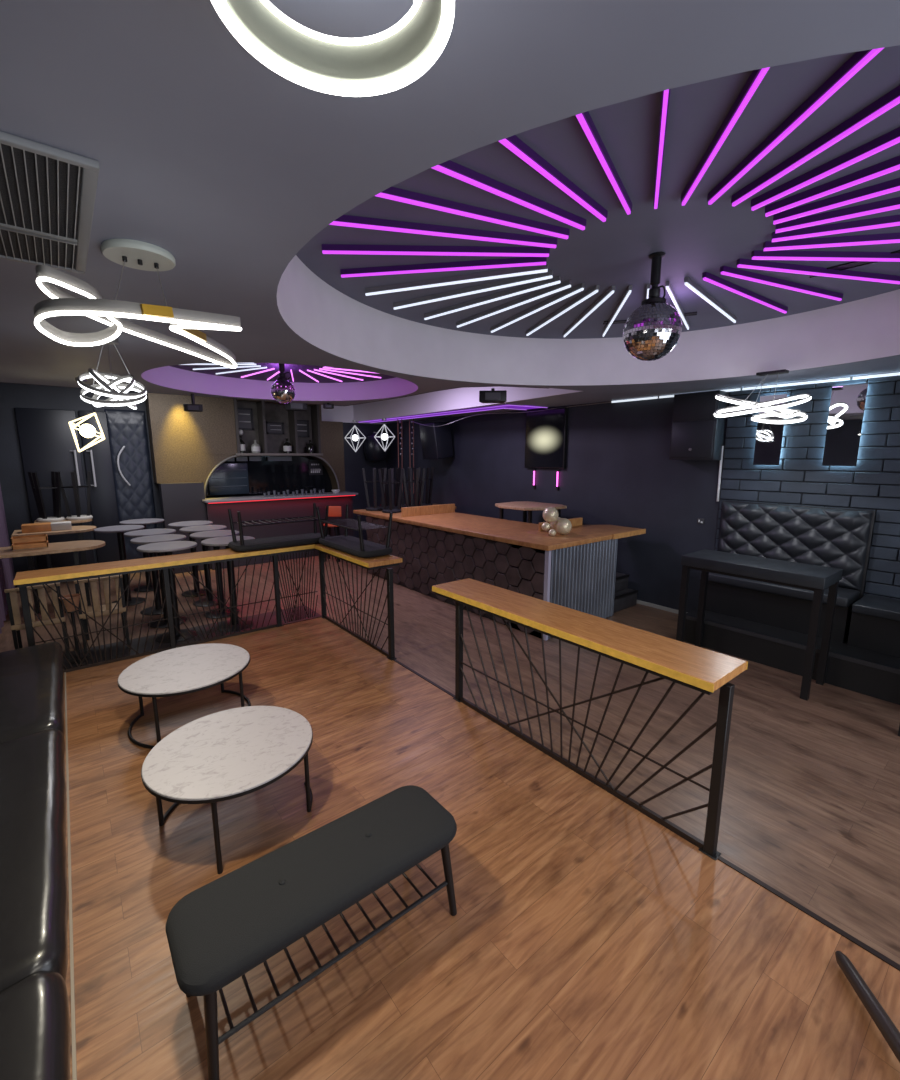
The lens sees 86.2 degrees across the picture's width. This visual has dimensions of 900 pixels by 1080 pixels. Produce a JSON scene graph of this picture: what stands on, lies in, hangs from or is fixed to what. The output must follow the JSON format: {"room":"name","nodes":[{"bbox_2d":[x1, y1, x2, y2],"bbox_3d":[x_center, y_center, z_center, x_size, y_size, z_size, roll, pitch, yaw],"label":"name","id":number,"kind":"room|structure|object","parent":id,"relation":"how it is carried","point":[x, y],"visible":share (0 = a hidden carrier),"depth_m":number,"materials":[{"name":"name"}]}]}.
{"room":"entertainment venue","nodes":[
{"label":"entertainment venue","id":0,"kind":"room"},
{"bbox_2d":[0,383,386,585],"bbox_3d":[-4.475,-1.294,9.724,7.550,3.500,0.100,-8,13,-38],"label":"wall","id":1,"kind":"structure","parent":0,"point":[12,477],"depth_m":7.88,"materials":[{"name":"paint"}]},
{"bbox_2d":[14,408,94,569],"bbox_3d":[-6.533,-0.715,8.008,0.760,2.850,0.126,-8,13,-38],"label":"door","id":2,"kind":"structure","parent":1,"relation":"in","point":[47,443],"depth_m":7.92,"materials":[{"name":"black wood"}]},
{"bbox_2d":[78,409,156,562],"bbox_3d":[-5.821,-0.834,8.546,0.960,2.900,0.155,-8,13,-38],"label":"door","id":3,"kind":"structure","parent":1,"relation":"in","point":[98,460],"depth_m":8.51,"materials":[{"name":"black leather"}]},
{"bbox_2d":[364,432,388,461],"bbox_3d":[-1.734,-2.184,11.331,0.600,0.700,0.610,-8,13,-38],"label":"loudspeaker","id":4,"kind":"object","parent":1,"relation":"attached to","point":[374,452],"visible":0.81,"depth_m":11.11,"materials":[{"name":"black plastic"}]},
{"bbox_2d":[353,386,581,421],"bbox_3d":[-0.267,-2.555,8.520,0.143,0.541,6.673,-7,12,-35],"label":"trim","id":5,"kind":"structure","parent":1,"relation":"attached to","point":[467,397],"depth_m":8.48,"materials":[{"name":"white paint"}]},
{"bbox_2d":[145,393,344,497],"bbox_3d":[-3.899,-1.959,9.698,3.660,2.121,0.440,-8,13,-38],"label":"wall","id":6,"kind":"structure","parent":0,"point":[185,446],"depth_m":9.55,"materials":[{"name":"paint"}]},
{"bbox_2d":[208,463,248,494],"bbox_3d":[-4.417,-1.218,9.582,0.750,0.620,0.070,-8,13,-38],"label":"mirror","id":7,"kind":"object","parent":6,"relation":"in","point":[229,478],"depth_m":9.57,"materials":[{"name":"black mirror"}]},
{"bbox_2d":[237,408,253,429],"bbox_3d":[-4.115,-2.419,9.598,0.340,0.420,0.040,-8,13,-38],"label":"ornament","id":8,"kind":"object","parent":6,"relation":"attached to","point":[245,415],"visible":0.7,"depth_m":9.61,"materials":[{"name":"black"}]},
{"bbox_2d":[266,422,283,433],"bbox_3d":[-3.638,-2.327,10.001,0.360,0.240,0.040,-8,13,-38],"label":"ornament","id":9,"kind":"object","parent":6,"relation":"attached to","point":[271,427],"visible":0.97,"depth_m":9.99,"materials":[{"name":"black"}]},
{"bbox_2d":[235,453,322,455],"bbox_3d":[-3.546,-1.775,9.964,1.780,0.045,0.360,-8,13,-38],"label":"niche shelf","id":10,"kind":"object","parent":6,"relation":"attached to","point":[236,454],"depth_m":9.79,"materials":[{"name":"grey wood"}]},
{"bbox_2d":[297,420,309,436],"bbox_3d":[-3.201,-2.397,10.344,0.340,0.360,0.040,-8,13,-38],"label":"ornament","id":11,"kind":"object","parent":6,"relation":"attached to","point":[302,425],"visible":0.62,"depth_m":10.37,"materials":[{"name":"black"}]},
{"bbox_2d":[308,460,322,474],"bbox_3d":[-2.990,-1.617,10.701,0.320,0.340,0.014,-8,13,-38],"label":"sign","id":12,"kind":"object","parent":6,"relation":"attached to","point":[315,467],"visible":0.99,"depth_m":10.69,"materials":[{"name":"black"}]},
{"bbox_2d":[321,405,385,423],"bbox_3d":[-2.306,-2.987,11.104,1.900,0.540,0.030,-8,13,-38],"label":"trim","id":13,"kind":"structure","parent":6,"relation":"attached to","point":[344,414],"depth_m":10.94,"materials":[{"name":"white paint"}]},
{"bbox_2d":[171,363,394,382],"bbox_3d":[-1.817,-2.009,5.452,2.960,0.020,2.960,-8,13,-38],"label":"ceiling","id":14,"kind":"structure","parent":0,"point":[299,377],"depth_m":6.09,"materials":[{"name":"grey"}]},
{"bbox_2d":[141,366,417,400],"bbox_3d":[-1.817,-1.877,5.475,2.960,0.248,2.960,-8,13,-38],"label":"ceiling recess","id":15,"kind":"structure","parent":14,"relation":"attached to","point":[166,376],"depth_m":6.51,"materials":[{"name":"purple paint"}]},
{"bbox_2d":[182,362,380,381],"bbox_3d":[-1.817,-1.992,5.455,2.579,0.014,2.579,-8,13,-38],"label":"recessed light","id":16,"kind":"object","parent":14,"relation":"in","point":[324,367],"visible":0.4,"depth_m":5.87,"materials":[{"name":"purple"}]},
{"bbox_2d":[271,364,294,403],"bbox_3d":[-1.841,-1.737,5.286,0.258,0.459,0.259,-8,13,-38],"label":"disco ball","id":17,"kind":"object","parent":14,"relation":"hanging from","point":[282,390],"visible":0.98,"depth_m":5.23,"materials":[{"name":"silver metal"}]},
{"bbox_2d":[0,556,899,1079],"bbox_3d":[-0.666,1.239,5.330,7.350,0.083,12.100,-8,13,-38],"label":"floor","id":18,"kind":"structure","parent":0,"point":[587,938],"depth_m":2.50,"materials":[{"name":"brown wood"}]},
{"bbox_2d":[0,642,70,1079],"bbox_3d":[-1.789,1.612,1.592,0.858,0.475,7.250,-8,13,-38],"label":"banquette","id":19,"kind":"object","parent":18,"relation":"on","point":[35,1037],"visible":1,"depth_m":1.93,"materials":[{"name":"black leather"}]},
{"bbox_2d":[0,642,64,742],"bbox_3d":[-3.306,1.271,3.459,0.858,0.445,1.786,-8,13,-38],"label":"seat cushion","id":20,"kind":"object","parent":19,"relation":"on","point":[31,678],"depth_m":3.40,"materials":[{"name":"black leather"}]},
{"bbox_2d":[0,729,67,991],"bbox_3d":[-2.185,1.512,2.078,0.857,0.445,1.796,-8,13,-38],"label":"seat cushion","id":21,"kind":"object","parent":19,"relation":"on","point":[33,857],"depth_m":1.99,"materials":[{"name":"black leather"}]},
{"bbox_2d":[0,971,70,1079],"bbox_3d":[-1.058,1.755,0.689,0.858,0.445,1.806,-8,13,-38],"label":"seat cushion","id":22,"kind":"object","parent":19,"relation":"on","point":[35,1037],"depth_m":1.40,"materials":[{"name":"black leather"}]},
{"bbox_2d":[4,583,69,659],"bbox_3d":[-4.265,0.842,4.994,0.420,0.830,0.415,-8,13,-38],"label":"slatted chair","id":23,"kind":"object","parent":18,"relation":"on","point":[17,623],"visible":0.84,"depth_m":4.82,"materials":[{"name":"brown wood"}]},
{"bbox_2d":[0,540,105,639],"bbox_3d":[-4.602,0.632,5.409,1.288,1.100,0.600,-8,13,-38],"label":"wooden table","id":24,"kind":"object","parent":18,"relation":"on","point":[70,546],"visible":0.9,"depth_m":5.35,"materials":[{"name":"brown wood"}]},
{"bbox_2d":[10,534,48,550],"bbox_3d":[-4.640,0.024,5.311,0.300,0.130,0.200,-8,13,-38],"label":"wooden crate","id":25,"kind":"object","parent":24,"relation":"on","point":[26,542],"visible":1,"depth_m":5.26,"materials":[{"name":"orange wood"}]},
{"bbox_2d":[11,526,95,613],"bbox_3d":[-5.457,0.397,6.753,0.899,1.100,0.560,-8,13,-38],"label":"wooden table","id":26,"kind":"object","parent":18,"relation":"on","point":[75,529],"visible":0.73,"depth_m":6.57,"materials":[{"name":"brown wood"}]},
{"bbox_2d":[21,521,71,532],"bbox_3d":[-5.495,-0.179,6.556,0.520,0.100,0.200,-8,13,-38],"label":"box","id":27,"kind":"object","parent":26,"relation":"on","point":[64,525],"visible":1,"depth_m":6.49,"materials":[{"name":"orange wood"}]},
{"bbox_2d":[34,518,91,585],"bbox_3d":[-6.136,0.226,7.732,0.719,1.100,0.500,-8,13,-38],"label":"wooden table","id":28,"kind":"object","parent":18,"relation":"on","point":[80,522],"visible":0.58,"depth_m":7.59,"materials":[{"name":"brown wood"}]},
{"bbox_2d":[28,472,64,521],"bbox_3d":[-6.260,-0.674,7.474,0.350,0.762,0.350,8,13,39],"label":"bar stool","id":29,"kind":"object","parent":28,"relation":"on","point":[55,476],"visible":1,"depth_m":7.44,"materials":[{"name":"black metal"}]},
{"bbox_2d":[60,471,92,519],"bbox_3d":[-5.979,-0.713,7.695,0.350,0.762,0.350,2,10,11],"label":"bar stool","id":30,"kind":"object","parent":28,"relation":"on","point":[79,516],"visible":0.98,"depth_m":7.65,"materials":[{"name":"black metal"}]},
{"bbox_2d":[64,672,76,1079],"bbox_3d":[-1.434,1.807,1.829,0.011,0.010,7.520,-8,13,-38],"label":"trim","id":31,"kind":"structure","parent":18,"relation":"on","point":[73,1026],"depth_m":2.18,"materials":[{"name":"brown"}]},
{"bbox_2d":[59,594,88,663],"bbox_3d":[-3.855,0.916,4.934,0.180,0.704,0.180,-8,13,-38],"label":"table","id":32,"kind":"object","parent":18,"relation":"on","point":[70,608],"visible":0.73,"depth_m":4.91,"materials":[{"name":"black metal"}]},
{"bbox_2d":[74,575,129,655],"bbox_3d":[-3.851,0.785,5.320,0.420,0.830,0.415,-8,13,-38],"label":"slatted chair","id":33,"kind":"object","parent":18,"relation":"on","point":[93,582],"visible":0.72,"depth_m":5.13,"materials":[{"name":"brown wood"}]},
{"bbox_2d":[93,525,144,605],"bbox_3d":[-4.691,0.369,6.915,0.600,1.100,0.600,-8,13,-38],"label":"table","id":34,"kind":"object","parent":18,"relation":"on","point":[120,529],"visible":0.86,"depth_m":6.85,"materials":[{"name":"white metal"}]},
{"bbox_2d":[119,518,163,591],"bbox_3d":[-4.842,0.240,7.654,0.600,1.100,0.600,-8,13,-38],"label":"table","id":35,"kind":"object","parent":18,"relation":"on","point":[143,522],"visible":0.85,"depth_m":7.59,"materials":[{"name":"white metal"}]},
{"bbox_2d":[124,529,175,614],"bbox_3d":[-4.027,0.432,6.555,0.600,1.100,0.600,-8,13,-38],"label":"table","id":36,"kind":"object","parent":18,"relation":"on","point":[157,608],"visible":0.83,"depth_m":6.53,"materials":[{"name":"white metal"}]},
{"bbox_2d":[130,534,186,627],"bbox_3d":[-3.620,0.517,6.069,0.600,1.100,0.600,-8,13,-38],"label":"table","id":37,"kind":"object","parent":18,"relation":"on","point":[164,537],"visible":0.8,"depth_m":6.02,"materials":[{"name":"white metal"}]},
{"bbox_2d":[13,543,319,671],"bbox_3d":[-2.688,0.669,5.350,3.128,1.040,0.376,-8,13,-38],"label":"rail","id":38,"kind":"object","parent":18,"relation":"on","point":[23,579],"visible":0.89,"depth_m":5.09,"materials":[{"name":"brown wood"}]},
{"bbox_2d":[228,503,330,551],"bbox_3d":[-2.021,-0.162,5.740,1.154,0.467,0.422,-8,13,-38],"label":"bench","id":39,"kind":"object","parent":38,"relation":"on","point":[242,545],"visible":0.92,"depth_m":5.63,"materials":[{"name":"black metal"}]},
{"bbox_2d":[137,541,197,642],"bbox_3d":[-3.220,0.603,5.576,0.600,1.100,0.600,-8,13,-38],"label":"table","id":40,"kind":"object","parent":18,"relation":"on","point":[168,547],"visible":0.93,"depth_m":5.53,"materials":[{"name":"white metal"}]},
{"bbox_2d":[117,643,250,748],"bbox_3d":[-2.099,1.224,3.879,0.926,0.452,0.926,-8,13,-38],"label":"coffee table","id":41,"kind":"object","parent":18,"relation":"on","point":[191,668],"visible":0.94,"depth_m":3.77,"materials":[{"name":"stone"}]},
{"bbox_2d":[168,521,212,596],"bbox_3d":[-3.933,0.286,7.386,0.600,1.100,0.600,-8,13,-38],"label":"table","id":42,"kind":"object","parent":18,"relation":"on","point":[183,524],"visible":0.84,"depth_m":7.37,"materials":[{"name":"white stone"}]},
{"bbox_2d":[179,525,226,606],"bbox_3d":[-3.502,0.368,6.918,0.600,1.100,0.600,-8,13,-38],"label":"table","id":43,"kind":"object","parent":18,"relation":"on","point":[191,529],"visible":0.78,"depth_m":6.88,"materials":[{"name":"white stone"}]},
{"bbox_2d":[190,530,239,617],"bbox_3d":[-3.095,0.453,6.431,0.600,1.100,0.600,-8,13,-38],"label":"table","id":44,"kind":"object","parent":18,"relation":"on","point":[213,533],"visible":0.75,"depth_m":6.40,"materials":[{"name":"white stone"}]},
{"bbox_2d":[141,706,312,873],"bbox_3d":[-1.261,1.409,2.823,0.896,0.452,0.896,-8,13,-38],"label":"coffee table","id":45,"kind":"object","parent":18,"relation":"on","point":[233,753],"visible":1,"depth_m":2.69,"materials":[{"name":"stone"}]},
{"bbox_2d":[201,536,254,631],"bbox_3d":[-2.695,0.539,5.939,0.600,1.100,0.600,-8,13,-38],"label":"table","id":46,"kind":"object","parent":18,"relation":"on","point":[217,541],"visible":0.71,"depth_m":5.92,"materials":[{"name":"white stone"}]},
{"bbox_2d":[158,482,357,573],"bbox_3d":[-3.603,-0.374,9.631,3.660,1.620,0.580,-8,13,-38],"label":"bar counter","id":47,"kind":"object","parent":18,"relation":"on","point":[186,501],"depth_m":9.28,"materials":[{"name":"grey"}]},
{"bbox_2d":[166,785,456,1079],"bbox_3d":[-0.507,1.541,2.035,1.154,0.467,0.422,-8,13,-38],"label":"bench","id":48,"kind":"object","parent":18,"relation":"on","point":[230,925],"visible":1,"depth_m":1.86,"materials":[{"name":"black fabric"}]},
{"bbox_2d":[324,506,341,561],"bbox_3d":[-2.378,-0.125,9.745,0.350,1.102,0.350,0,10,1],"label":"bar stool","id":49,"kind":"object","parent":18,"relation":"on","point":[334,511],"visible":0.38,"depth_m":9.79,"materials":[{"name":"orange leather"}]},
{"bbox_2d":[314,544,401,659],"bbox_3d":[-1.138,0.622,5.618,0.406,1.040,1.770,-8,13,-38],"label":"rail","id":50,"kind":"object","parent":18,"relation":"on","point":[389,560],"visible":0.92,"depth_m":5.34,"materials":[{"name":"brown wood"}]},
{"bbox_2d":[316,505,392,557],"bbox_3d":[-1.104,-0.116,5.478,0.422,0.467,1.154,-8,13,-38],"label":"bench","id":51,"kind":"object","parent":50,"relation":"on","point":[359,547],"visible":1,"depth_m":5.33,"materials":[{"name":"black metal"}]},
{"bbox_2d":[66,616,899,970],"bbox_3d":[-0.723,1.709,2.405,3.562,0.008,7.545,-8,13,-38],"label":"trim","id":52,"kind":"structure","parent":18,"relation":"on","point":[864,946],"depth_m":2.44,"materials":[{"name":"brown metal"}]},
{"bbox_2d":[353,504,645,640],"bbox_3d":[0.441,0.127,7.778,2.010,1.270,4.615,-8,13,-38],"label":"bar counter","id":53,"kind":"object","parent":18,"relation":"on","point":[436,544],"depth_m":6.29,"materials":[{"name":"black wood"}]},
{"bbox_2d":[362,468,386,510],"bbox_3d":[-1.368,-0.924,8.762,0.350,0.762,0.350,7,12,34],"label":"bar stool","id":54,"kind":"object","parent":53,"relation":"on","point":[375,508],"visible":0.93,"depth_m":8.69,"materials":[{"name":"black metal"}]},
{"bbox_2d":[378,468,403,512],"bbox_3d":[-1.028,-0.867,8.437,0.350,0.762,0.350,-10,14,-44],"label":"bar stool","id":55,"kind":"object","parent":53,"relation":"on","point":[391,482],"visible":0.88,"depth_m":8.40,"materials":[{"name":"black metal"}]},
{"bbox_2d":[381,468,400,508],"bbox_3d":[-1.096,-0.970,9.026,0.350,0.762,0.350,0,10,0],"label":"bar stool","id":56,"kind":"object","parent":53,"relation":"on","point":[398,470],"visible":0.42,"depth_m":8.93,"materials":[{"name":"black metal"}]},
{"bbox_2d":[401,467,419,507],"bbox_3d":[-0.787,-1.008,9.245,0.350,0.762,0.350,8,13,39],"label":"bar stool","id":57,"kind":"object","parent":53,"relation":"on","point":[403,505],"visible":0.47,"depth_m":9.17,"materials":[{"name":"black metal"}]},
{"bbox_2d":[403,468,424,506],"bbox_3d":[-0.653,-0.908,8.669,0.350,0.762,0.350,4,11,22],"label":"bar stool","id":58,"kind":"object","parent":53,"relation":"on","point":[410,481],"visible":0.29,"depth_m":8.66,"materials":[{"name":"black metal"}]},
{"bbox_2d":[413,467,433,505],"bbox_3d":[-0.515,-1.054,9.509,0.350,0.762,0.350,3,10,17],"label":"bar stool","id":59,"kind":"object","parent":53,"relation":"on","point":[428,491],"visible":0.62,"depth_m":9.48,"materials":[{"name":"black metal"}]},
{"bbox_2d":[353,504,640,550],"bbox_3d":[0.436,-0.323,7.706,2.010,0.058,4.600,-8,13,-38],"label":"countertop","id":60,"kind":"structure","parent":53,"relation":"on","point":[525,534],"depth_m":6.50,"materials":[{"name":"brown wood"}]},
{"bbox_2d":[542,522,549,530],"bbox_3d":[1.208,-0.169,6.045,0.110,0.110,0.110,-8,13,-38],"label":"ball","id":61,"kind":"object","parent":53,"relation":"on","point":[545,526],"visible":1,"depth_m":6.01,"materials":[{"name":"beige"}]},
{"bbox_2d":[543,507,558,522],"bbox_3d":[1.270,-0.320,6.070,0.200,0.200,0.200,-8,13,-38],"label":"ball","id":62,"kind":"object","parent":61,"relation":"on","point":[550,514],"visible":1,"depth_m":6.00,"materials":[{"name":"beige"}]},
{"bbox_2d":[555,518,571,534],"bbox_3d":[1.431,-0.173,6.070,0.210,0.210,0.210,-8,13,-38],"label":"ball","id":63,"kind":"object","parent":53,"relation":"on","point":[563,526],"visible":1,"depth_m":6.00,"materials":[{"name":"beige"}]},
{"bbox_2d":[495,501,566,522],"bbox_3d":[1.225,0.111,7.642,0.870,1.350,1.000,-8,13,-38],"label":"table","id":64,"kind":"object","parent":18,"relation":"on","point":[529,506],"visible":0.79,"depth_m":7.39,"materials":[{"name":"brown wood"}]},
{"bbox_2d":[432,578,747,860],"bbox_3d":[0.717,1.021,3.333,0.406,1.040,2.268,-8,13,-38],"label":"rail","id":65,"kind":"object","parent":18,"relation":"on","point":[706,671],"visible":1,"depth_m":2.93,"materials":[{"name":"brown wood"}]},
{"bbox_2d":[614,572,637,612],"bbox_3d":[2.204,0.706,6.943,0.608,0.425,0.758,-8,13,-38],"label":"box","id":66,"kind":"object","parent":18,"relation":"on","point":[625,597],"visible":0.27,"depth_m":6.76,"materials":[{"name":"black metal"}]},
{"bbox_2d":[676,549,842,700],"bbox_3d":[2.946,0.752,4.706,0.530,1.105,1.200,-8,13,-38],"label":"table","id":67,"kind":"object","parent":18,"relation":"on","point":[816,578],"visible":0.94,"depth_m":4.42,"materials":[{"name":"black metal"}]},
{"bbox_2d":[684,501,899,704],"bbox_3d":[4.203,0.602,4.218,0.860,1.574,3.880,-8,13,-38],"label":"banquette","id":68,"kind":"object","parent":18,"relation":"on","point":[764,623],"visible":0.77,"depth_m":5.03,"materials":[{"name":"black leather"}]},
{"bbox_2d":[847,594,899,657],"bbox_3d":[4.748,0.941,3.849,0.530,0.420,2.340,-8,13,-38],"label":"seat","id":69,"kind":"object","parent":68,"relation":"on","point":[875,620],"visible":1,"depth_m":4.47,"materials":[{"name":"black leather"}]},
{"bbox_2d":[835,951,899,1062],"bbox_3d":[1.565,1.767,1.648,0.068,0.117,0.754,2,10,10],"label":"furniture leg","id":70,"kind":"object","parent":18,"relation":"on","point":[891,1034],"visible":1,"depth_m":1.80,"materials":[{"name":"grey metal"}]},
{"bbox_2d":[0,0,899,423],"bbox_3d":[-0.666,-1.636,4.827,7.350,0.001,12.100,-8,13,-38],"label":"ceiling","id":71,"kind":"structure","parent":0,"point":[208,156],"depth_m":1.11,"materials":[{"name":"paint"}]},
{"bbox_2d":[0,485,16,633],"bbox_3d":[-6.162,-0.468,6.420,0.112,2.810,2.900,-8,13,-38],"label":"curtain","id":72,"kind":"object","parent":71,"relation":"hanging from","point":[7,574],"visible":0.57,"depth_m":6.85,"materials":[{"name":"fabric"}]},
{"bbox_2d":[0,131,99,273],"bbox_3d":[-1.620,-1.017,1.373,0.957,0.030,0.990,-8,13,-38],"label":"air vent","id":73,"kind":"object","parent":71,"relation":"attached to","point":[48,193],"visible":1,"depth_m":1.48,"materials":[{"name":"grey metal"}]},
{"bbox_2d":[69,377,104,451],"bbox_3d":[-3.739,-1.278,4.931,0.277,0.742,0.309,-7,12,-33],"label":"pendant lamp","id":74,"kind":"object","parent":71,"relation":"hanging from","point":[86,430],"visible":0.89,"depth_m":4.92,"materials":[{"name":"beige"}]},
{"bbox_2d":[78,338,146,408],"bbox_3d":[-2.299,-1.129,3.267,0.378,0.461,0.355,-4,11,-22],"label":"pendant lamp","id":75,"kind":"object","parent":71,"relation":"hanging from","point":[105,389],"visible":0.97,"depth_m":3.23,"materials":[{"name":"white plastic"}]},
{"bbox_2d":[33,239,241,367],"bbox_3d":[-1.018,-0.858,1.631,0.533,0.431,0.974,-5,11,-24],"label":"pendant lamp","id":76,"kind":"object","parent":71,"relation":"hanging from","point":[135,254],"visible":1,"depth_m":1.49,"materials":[{"name":"grey"}]},
{"bbox_2d":[183,394,202,411],"bbox_3d":[-3.276,-1.751,6.128,0.217,0.220,0.118,-4,11,-21],"label":"ceiling speaker","id":77,"kind":"object","parent":71,"relation":"attached to","point":[192,407],"visible":1,"depth_m":6.10,"materials":[{"name":"black plastic"}]},
{"bbox_2d":[211,0,454,96],"bbox_3d":[-0.169,-0.842,0.690,0.352,0.141,0.352,-8,13,-38],"label":"lamp","id":78,"kind":"object","parent":71,"relation":"attached to","point":[389,60],"visible":1,"depth_m":0.81,"materials":[{"name":"white plastic"}]},
{"bbox_2d":[345,420,365,451],"bbox_3d":[-2.120,-2.317,10.741,0.371,0.695,0.371,-6,12,-32],"label":"pendant lamp","id":79,"kind":"object","parent":71,"relation":"hanging from","point":[354,437],"visible":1,"depth_m":10.70,"materials":[{"name":"grey metal"}]},
{"bbox_2d":[374,418,394,450],"bbox_3d":[-1.386,-2.225,10.183,0.343,0.683,0.343,-6,12,-32],"label":"pendant lamp","id":80,"kind":"object","parent":71,"relation":"hanging from","point":[384,436],"visible":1,"depth_m":10.15,"materials":[{"name":"grey metal"}]},
{"bbox_2d":[409,418,413,493],"bbox_3d":[-0.802,-1.774,10.203,0.118,1.580,0.044,-8,13,-38],"label":"light","id":81,"kind":"object","parent":71,"relation":"hanging from","point":[413,418],"visible":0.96,"depth_m":10.15,"materials":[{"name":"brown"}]},
{"bbox_2d":[359,404,547,422],"bbox_3d":[-0.278,-2.421,9.387,0.767,0.021,4.956,-8,13,-38],"label":"strip","id":82,"kind":"object","parent":71,"relation":"attached to","point":[523,407],"visible":1,"depth_m":8.44,"materials":[{"name":"purple plastic"}]},
{"bbox_2d":[479,388,506,402],"bbox_3d":[0.503,-1.697,5.644,0.317,0.160,0.169,1,10,4],"label":"ceiling speaker","id":83,"kind":"object","parent":71,"relation":"attached to","point":[493,396],"visible":1,"depth_m":5.57,"materials":[{"name":"black plastic"}]},
{"bbox_2d":[485,392,500,399],"bbox_3d":[0.497,-1.668,5.568,0.176,0.080,0.009,1,10,4],"label":"speaker grille","id":84,"kind":"object","parent":83,"relation":"attached to","point":[488,395],"depth_m":5.56,"materials":[{"name":"grey"}]},
{"bbox_2d":[411,402,610,426],"bbox_3d":[0.612,-2.084,8.207,4.332,0.250,0.647,9,13,41],"label":"cable","id":85,"kind":"object","parent":71,"relation":"hanging from","point":[604,402],"visible":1,"depth_m":8.06,"materials":[{"name":"black plastic"}]},
{"bbox_2d":[612,372,899,402],"bbox_3d":[3.906,-1.631,4.899,0.032,0.034,5.100,-8,13,-38],"label":"ceiling light strip","id":86,"kind":"object","parent":71,"relation":"attached to","point":[898,373],"visible":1,"depth_m":5.17,"materials":[{"name":"white plastic"}]},
{"bbox_2d":[714,369,811,423],"bbox_3d":[2.958,-1.350,4.575,0.920,0.473,0.311,0,10,3],"label":"pendant lamp","id":87,"kind":"object","parent":71,"relation":"hanging from","point":[766,406],"visible":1,"depth_m":4.56,"materials":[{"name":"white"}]},
{"bbox_2d":[386,392,729,611],"bbox_3d":[2.244,-0.874,7.322,0.100,3.500,12.100,-8,13,-38],"label":"wall","id":88,"kind":"structure","parent":0,"point":[619,471],"depth_m":7.08,"materials":[{"name":"paint"}]},
{"bbox_2d":[419,421,453,458],"bbox_3d":[-0.242,-2.010,9.719,0.590,0.746,0.500,-8,13,-38],"label":"loudspeaker","id":89,"kind":"object","parent":88,"relation":"attached to","point":[436,442],"visible":1,"depth_m":9.52,"materials":[{"name":"black plastic"}]},
{"bbox_2d":[525,407,567,468],"bbox_3d":[1.568,-1.662,7.909,0.064,0.950,0.840,-8,13,-38],"label":"television","id":90,"kind":"object","parent":88,"relation":"attached to","point":[546,430],"visible":0.98,"depth_m":7.84,"materials":[{"name":"black plastic"}]},
{"bbox_2d":[637,600,687,613],"bbox_3d":[2.277,0.799,7.479,0.015,0.050,3.350,-8,13,-38],"label":"baseboard","id":91,"kind":"structure","parent":88,"relation":"attached to","point":[638,601],"depth_m":6.69,"materials":[{"name":"grey"}]},
{"bbox_2d":[669,390,728,459],"bbox_3d":[3.038,-1.387,5.902,0.295,0.800,0.540,-8,13,-38],"label":"wall speaker","id":92,"kind":"object","parent":88,"relation":"attached to","point":[696,433],"visible":1,"depth_m":5.78,"materials":[{"name":"black plastic"}]},
{"bbox_2d":[296,45,899,338],"bbox_3d":[1.304,-1.845,3.062,4.660,0.020,4.660,-8,13,-38],"label":"ceiling","id":93,"kind":"structure","parent":0,"point":[697,237],"depth_m":2.54,"materials":[{"name":"paint"}]},
{"bbox_2d":[277,255,899,385],"bbox_3d":[1.304,-1.590,3.107,4.660,0.498,4.660,-8,13,-38],"label":"trim","id":94,"kind":"structure","parent":93,"relation":"attached to","point":[339,325],"depth_m":4.62,"materials":[{"name":"white paint"}]},
{"bbox_2d":[322,47,899,336],"bbox_3d":[1.271,-1.805,3.029,4.116,0.048,4.116,-8,13,-38],"label":"ceiling light","id":95,"kind":"object","parent":93,"relation":"attached to","point":[790,229],"visible":0.89,"depth_m":2.62,"materials":[{"name":"purple plastic"}]},
{"bbox_2d":[623,252,681,360],"bbox_3d":[1.337,-1.521,3.158,0.363,0.651,0.364,-8,13,-38],"label":"disco ball","id":96,"kind":"object","parent":93,"relation":"hanging from","point":[652,330],"visible":1,"depth_m":3.08,"materials":[{"name":"grey metal"}]},
{"bbox_2d":[810,250,899,277],"bbox_3d":[2.933,-1.818,2.998,0.112,0.010,1.170,-8,13,-38],"label":"ceiling slot","id":97,"kind":"object","parent":93,"relation":"attached to","point":[853,264],"visible":0.47,"depth_m":3.25,"materials":[{"name":"black"}]},
{"bbox_2d":[715,372,899,599],"bbox_3d":[4.640,-0.080,4.291,0.053,2.880,4.230,-8,13,-38],"label":"brick wall","id":98,"kind":"structure","parent":0,"point":[800,478],"depth_m":5.00,"materials":[{"name":"black brick"}]},
{"bbox_2d":[716,446,723,500],"bbox_3d":[3.295,-0.807,5.864,0.034,0.670,0.030,5,11,28],"label":"conduit","id":99,"kind":"object","parent":98,"relation":"attached to","point":[720,465],"visible":1,"depth_m":5.86,"materials":[{"name":"white metal"}]},
{"bbox_2d":[753,394,787,464],"bbox_3d":[3.573,-1.222,5.364,0.033,0.760,0.260,-8,13,-38],"label":"wall mirror","id":100,"kind":"object","parent":98,"relation":"attached to","point":[768,443],"visible":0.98,"depth_m":5.37,"materials":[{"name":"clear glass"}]},
{"bbox_2d":[822,383,867,465],"bbox_3d":[3.985,-1.153,4.852,0.033,0.800,0.280,-8,13,-38],"label":"wall mirror","id":101,"kind":"object","parent":98,"relation":"attached to","point":[847,403],"visible":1,"depth_m":4.84,"materials":[{"name":"clear glass"}]},
{"bbox_3d":[-0.666,-2.187,4.731,7.350,0.040,12.100,-8,13,-38],"label":"ceiling","id":102,"kind":"structure","parent":0,"visible":0},
{"bbox_2d":[0,382,536,405],"bbox_3d":[-2.223,-2.166,6.297,6.548,0.541,2.481,-1,10,-7],"label":"trim","id":103,"kind":"structure","parent":102,"relation":"attached to","point":[0,382],"depth_m":5.90,"materials":[{"name":"black paint"}]},
{"bbox_2d":[286,403,306,410],"bbox_3d":[-2.930,-2.693,9.102,0.397,0.470,0.210,-5,11,-27],"label":"ceiling speaker","id":104,"kind":"object","parent":102,"relation":"attached to","point":[289,406],"visible":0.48,"depth_m":9.05,"materials":[{"name":"black plastic"}]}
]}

